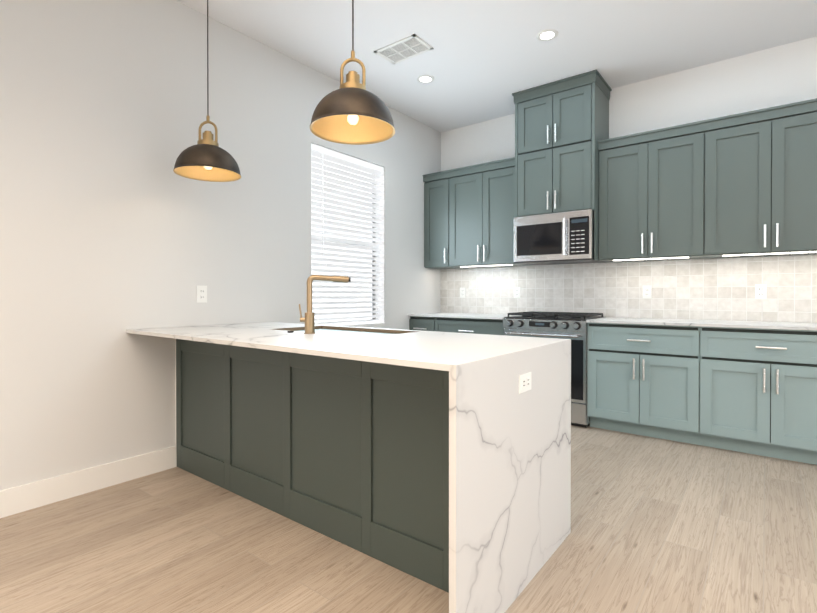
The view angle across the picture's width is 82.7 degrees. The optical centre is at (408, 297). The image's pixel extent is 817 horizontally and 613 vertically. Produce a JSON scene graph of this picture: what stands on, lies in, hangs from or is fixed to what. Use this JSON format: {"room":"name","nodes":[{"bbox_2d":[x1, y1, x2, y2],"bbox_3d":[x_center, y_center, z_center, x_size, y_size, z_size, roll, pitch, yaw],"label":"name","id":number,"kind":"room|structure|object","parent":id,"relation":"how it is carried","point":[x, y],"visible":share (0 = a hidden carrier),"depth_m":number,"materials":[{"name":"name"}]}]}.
{"room":"kitchen","nodes":[
{"label":"kitchen","id":0,"kind":"room"},
{"bbox_2d":[0,0,440,489],"bbox_3d":[-2.198,-0.416,2.294,0.160,3.050,8.850,0,0,38],"label":"wall","id":1,"kind":"structure","parent":0,"point":[114,227],"depth_m":2.85,"materials":[{"name":"white paint"}]},
{"bbox_2d":[0,339,176,517],"bbox_3d":[-3.075,0.671,1.020,0.016,0.893,5.089,0,0,38],"label":"baseboard","id":2,"kind":"structure","parent":1,"relation":"attached to","point":[24,497],"depth_m":2.63,"materials":[{"name":"white wood"}]},
{"bbox_2d":[197,285,206,302],"bbox_3d":[-1.414,-0.028,3.176,0.007,0.116,0.072,0,0,38],"label":"outlet","id":3,"kind":"object","parent":1,"relation":"attached to","point":[201,294],"visible":1,"depth_m":3.16,"materials":[{"name":"white plastic"}]},
{"bbox_2d":[311,155,384,325],"bbox_3d":[-0.586,-0.530,4.364,0.135,1.590,0.960,0,0,38],"label":"window","id":4,"kind":"structure","parent":1,"relation":"in","point":[339,310],"depth_m":4.41,"materials":[{"name":"white plastic"}]},
{"bbox_2d":[311,143,383,325],"bbox_3d":[-0.560,-0.531,4.345,0.079,1.584,0.958,0,0,38],"label":"window blinds","id":5,"kind":"object","parent":4,"relation":"attached to","point":[320,152],"visible":0.83,"depth_m":4.34,"materials":[{"name":"white plastic"}]},
{"bbox_2d":[0,425,816,612],"bbox_3d":[0.637,1.184,0.119,7.600,0.120,8.850,0,0,38],"label":"floor","id":6,"kind":"structure","parent":0,"point":[658,525],"depth_m":2.04,"materials":[{"name":"brown wood"}]},
{"bbox_2d":[174,334,570,612],"bbox_3d":[-0.392,0.660,2.599,2.334,0.894,0.690,0,0,38],"label":"kitchen island","id":7,"kind":"object","parent":6,"relation":"on","point":[440,460],"depth_m":1.95,"materials":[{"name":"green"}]},
{"bbox_2d":[126,322,301,337],"bbox_3d":[-1.133,0.199,3.007,0.658,0.020,1.024,0,0,38],"label":"countertop","id":8,"kind":"structure","parent":7,"relation":"on","point":[167,332],"depth_m":2.81,"materials":[{"name":"white stone"}]},
{"bbox_2d":[178,330,365,353],"bbox_3d":[-0.686,0.204,2.360,0.841,0.020,0.544,0,0,38],"label":"countertop","id":9,"kind":"structure","parent":7,"relation":"on","point":[279,340],"depth_m":2.23,"materials":[{"name":"white stone"}]},
{"bbox_2d":[274,326,421,337],"bbox_3d":[-0.392,0.307,2.743,0.837,0.229,0.420,0,0,38],"label":"sink","id":10,"kind":"object","parent":9,"relation":"in","point":[370,332],"depth_m":2.88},
{"bbox_2d":[409,316,435,330],"bbox_3d":[0.327,0.643,5.170,0.333,0.894,0.619,0,0,38],"label":"base cabinet","id":11,"kind":"object","parent":6,"relation":"on","point":[423,323],"depth_m":4.91,"materials":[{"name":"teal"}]},
{"bbox_2d":[436,316,507,334],"bbox_3d":[0.742,0.645,4.850,0.864,0.894,0.619,0,0,38],"label":"base cabinet","id":12,"kind":"object","parent":6,"relation":"on","point":[443,323],"depth_m":4.57,"materials":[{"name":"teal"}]},
{"bbox_2d":[408,312,507,319],"bbox_3d":[0.633,0.186,4.918,1.122,0.020,0.639,0,0,38],"label":"countertop","id":13,"kind":"structure","parent":12,"relation":"on","point":[459,316],"depth_m":4.70,"materials":[{"name":"white stone"}]},
{"bbox_2d":[503,311,603,427],"bbox_3d":[1.355,0.618,4.321,0.752,0.954,0.691,0,0,38],"label":"range","id":14,"kind":"object","parent":6,"relation":"on","point":[573,326],"visible":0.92,"depth_m":3.95,"materials":[{"name":"silver metal"}]},
{"bbox_2d":[587,324,715,446],"bbox_3d":[2.028,0.652,3.859,0.877,0.894,0.619,0,0,38],"label":"base cabinet","id":15,"kind":"object","parent":6,"relation":"on","point":[650,380],"depth_m":3.59,"materials":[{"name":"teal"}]},
{"bbox_2d":[586,317,816,331],"bbox_3d":[2.638,0.196,3.373,2.432,0.020,0.639,0,0,38],"label":"countertop","id":16,"kind":"structure","parent":15,"relation":"on","point":[792,326],"depth_m":3.46,"materials":[{"name":"white stone"}]},
{"bbox_2d":[712,328,816,464],"bbox_3d":[2.642,0.655,3.386,0.970,0.894,0.619,0,0,38],"label":"base cabinet","id":17,"kind":"object","parent":6,"relation":"on","point":[749,387],"depth_m":3.16,"materials":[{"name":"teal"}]},
{"bbox_2d":[176,0,816,131],"bbox_3d":[0.637,-1.986,0.097,7.600,0.120,8.850,0,0,38],"label":"ceiling","id":18,"kind":"structure","parent":0,"point":[482,60],"depth_m":3.48,"materials":[{"name":"white paint"}]},
{"bbox_2d":[173,0,240,181],"bbox_3d":[-1.183,-1.337,2.736,0.368,1.214,0.368,0,0,38],"label":"pendant light","id":19,"kind":"object","parent":18,"relation":"hanging from","point":[207,158],"visible":1,"depth_m":2.71,"materials":[{"name":"brown metal"}]},
{"bbox_2d":[310,0,394,144],"bbox_3d":[-0.241,-1.332,2.009,0.368,1.214,0.368,0,0,38],"label":"pendant light","id":20,"kind":"object","parent":18,"relation":"hanging from","point":[351,110],"visible":1,"depth_m":2.00,"materials":[{"name":"brown metal"}]},
{"bbox_2d":[374,34,433,63],"bbox_3d":[-0.039,-1.946,3.643,0.400,0.008,0.250,0,0,38],"label":"ceiling vent","id":21,"kind":"object","parent":18,"relation":"in","point":[408,47],"visible":1,"depth_m":3.63,"materials":[{"name":"white metal"}]},
{"bbox_2d":[417,75,433,82],"bbox_3d":[0.154,-1.950,4.138,0.156,0.006,0.156,0,0,38],"label":"recessed light","id":22,"kind":"object","parent":18,"relation":"in","point":[425,79],"visible":1,"depth_m":4.13,"materials":[{"name":"white plastic"}]},
{"bbox_2d":[536,29,557,40],"bbox_3d":[1.028,-1.946,3.438,0.156,0.006,0.156,0,0,38],"label":"recessed light","id":23,"kind":"object","parent":18,"relation":"in","point":[548,35],"visible":1,"depth_m":3.43,"materials":[{"name":"white plastic"}]},
{"bbox_2d":[441,36,816,322],"bbox_3d":[3.323,-0.423,3.346,7.300,3.050,0.160,0,0,38],"label":"wall","id":24,"kind":"structure","parent":0,"point":[784,74],"depth_m":3.95,"materials":[{"name":"white paint"}]},
{"bbox_2d":[423,170,458,268],"bbox_3d":[0.440,-0.854,5.244,0.411,1.024,0.349,0,0,38],"label":"upper cabinet","id":25,"kind":"object","parent":24,"relation":"attached to","point":[439,189],"depth_m":5.11,"materials":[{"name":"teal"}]},
{"bbox_2d":[455,158,529,267],"bbox_3d":[0.837,-0.852,4.937,0.892,1.024,0.349,0,0,38],"label":"upper cabinet","id":26,"kind":"object","parent":24,"relation":"attached to","point":[484,224],"depth_m":4.76,"materials":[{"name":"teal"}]},
{"bbox_2d":[511,74,610,217],"bbox_3d":[1.448,-1.331,4.393,0.735,1.130,0.459,0,0,38],"label":"upper cabinet","id":27,"kind":"object","parent":24,"relation":"attached to","point":[559,130],"depth_m":4.18,"materials":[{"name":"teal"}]},
{"bbox_2d":[514,209,605,264],"bbox_3d":[1.420,-0.546,4.361,0.715,0.432,0.551,0,0,38],"label":"microwave","id":28,"kind":"object","parent":27,"relation":"attached to","point":[557,238],"visible":0.98,"depth_m":4.17,"materials":[{"name":"silver metal"}]},
{"bbox_2d":[440,255,816,322],"bbox_3d":[2.087,-0.074,4.193,4.309,0.507,0.010,0,0,38],"label":"tile backsplash","id":29,"kind":"structure","parent":24,"relation":"attached to","point":[712,289],"depth_m":4.12,"materials":[{"name":"beige tile"}]},
{"bbox_2d":[460,288,465,297],"bbox_3d":[0.620,-0.062,5.313,0.072,0.116,0.007,0,0,38],"label":"outlet","id":30,"kind":"object","parent":29,"relation":"attached to","point":[462,290],"depth_m":5.31,"materials":[{"name":"white plastic"}]},
{"bbox_2d":[514,287,519,297],"bbox_3d":[1.147,-0.059,4.907,0.072,0.116,0.007,0,0,38],"label":"outlet","id":31,"kind":"object","parent":29,"relation":"attached to","point":[516,289],"depth_m":4.90,"materials":[{"name":"white plastic"}]},
{"bbox_2d":[643,285,651,297],"bbox_3d":[2.133,-0.054,4.146,0.072,0.116,0.007,0,0,38],"label":"outlet","id":32,"kind":"object","parent":29,"relation":"attached to","point":[647,290],"depth_m":4.14,"materials":[{"name":"white plastic"}]},
{"bbox_2d":[755,284,766,298],"bbox_3d":[2.774,-0.050,3.652,0.072,0.116,0.007,0,0,38],"label":"outlet","id":33,"kind":"object","parent":29,"relation":"attached to","point":[760,291],"depth_m":3.65,"materials":[{"name":"white plastic"}]},
{"bbox_2d":[595,118,718,261],"bbox_3d":[2.116,-0.845,3.951,0.864,1.024,0.349,0,0,38],"label":"upper cabinet","id":34,"kind":"object","parent":24,"relation":"attached to","point":[659,189],"depth_m":3.79,"materials":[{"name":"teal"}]},
{"bbox_2d":[719,98,816,257],"bbox_3d":[2.724,-0.842,3.483,0.971,1.024,0.349,0,0,38],"label":"upper cabinet","id":35,"kind":"object","parent":24,"relation":"attached to","point":[744,184],"depth_m":3.36,"materials":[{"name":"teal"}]}
]}

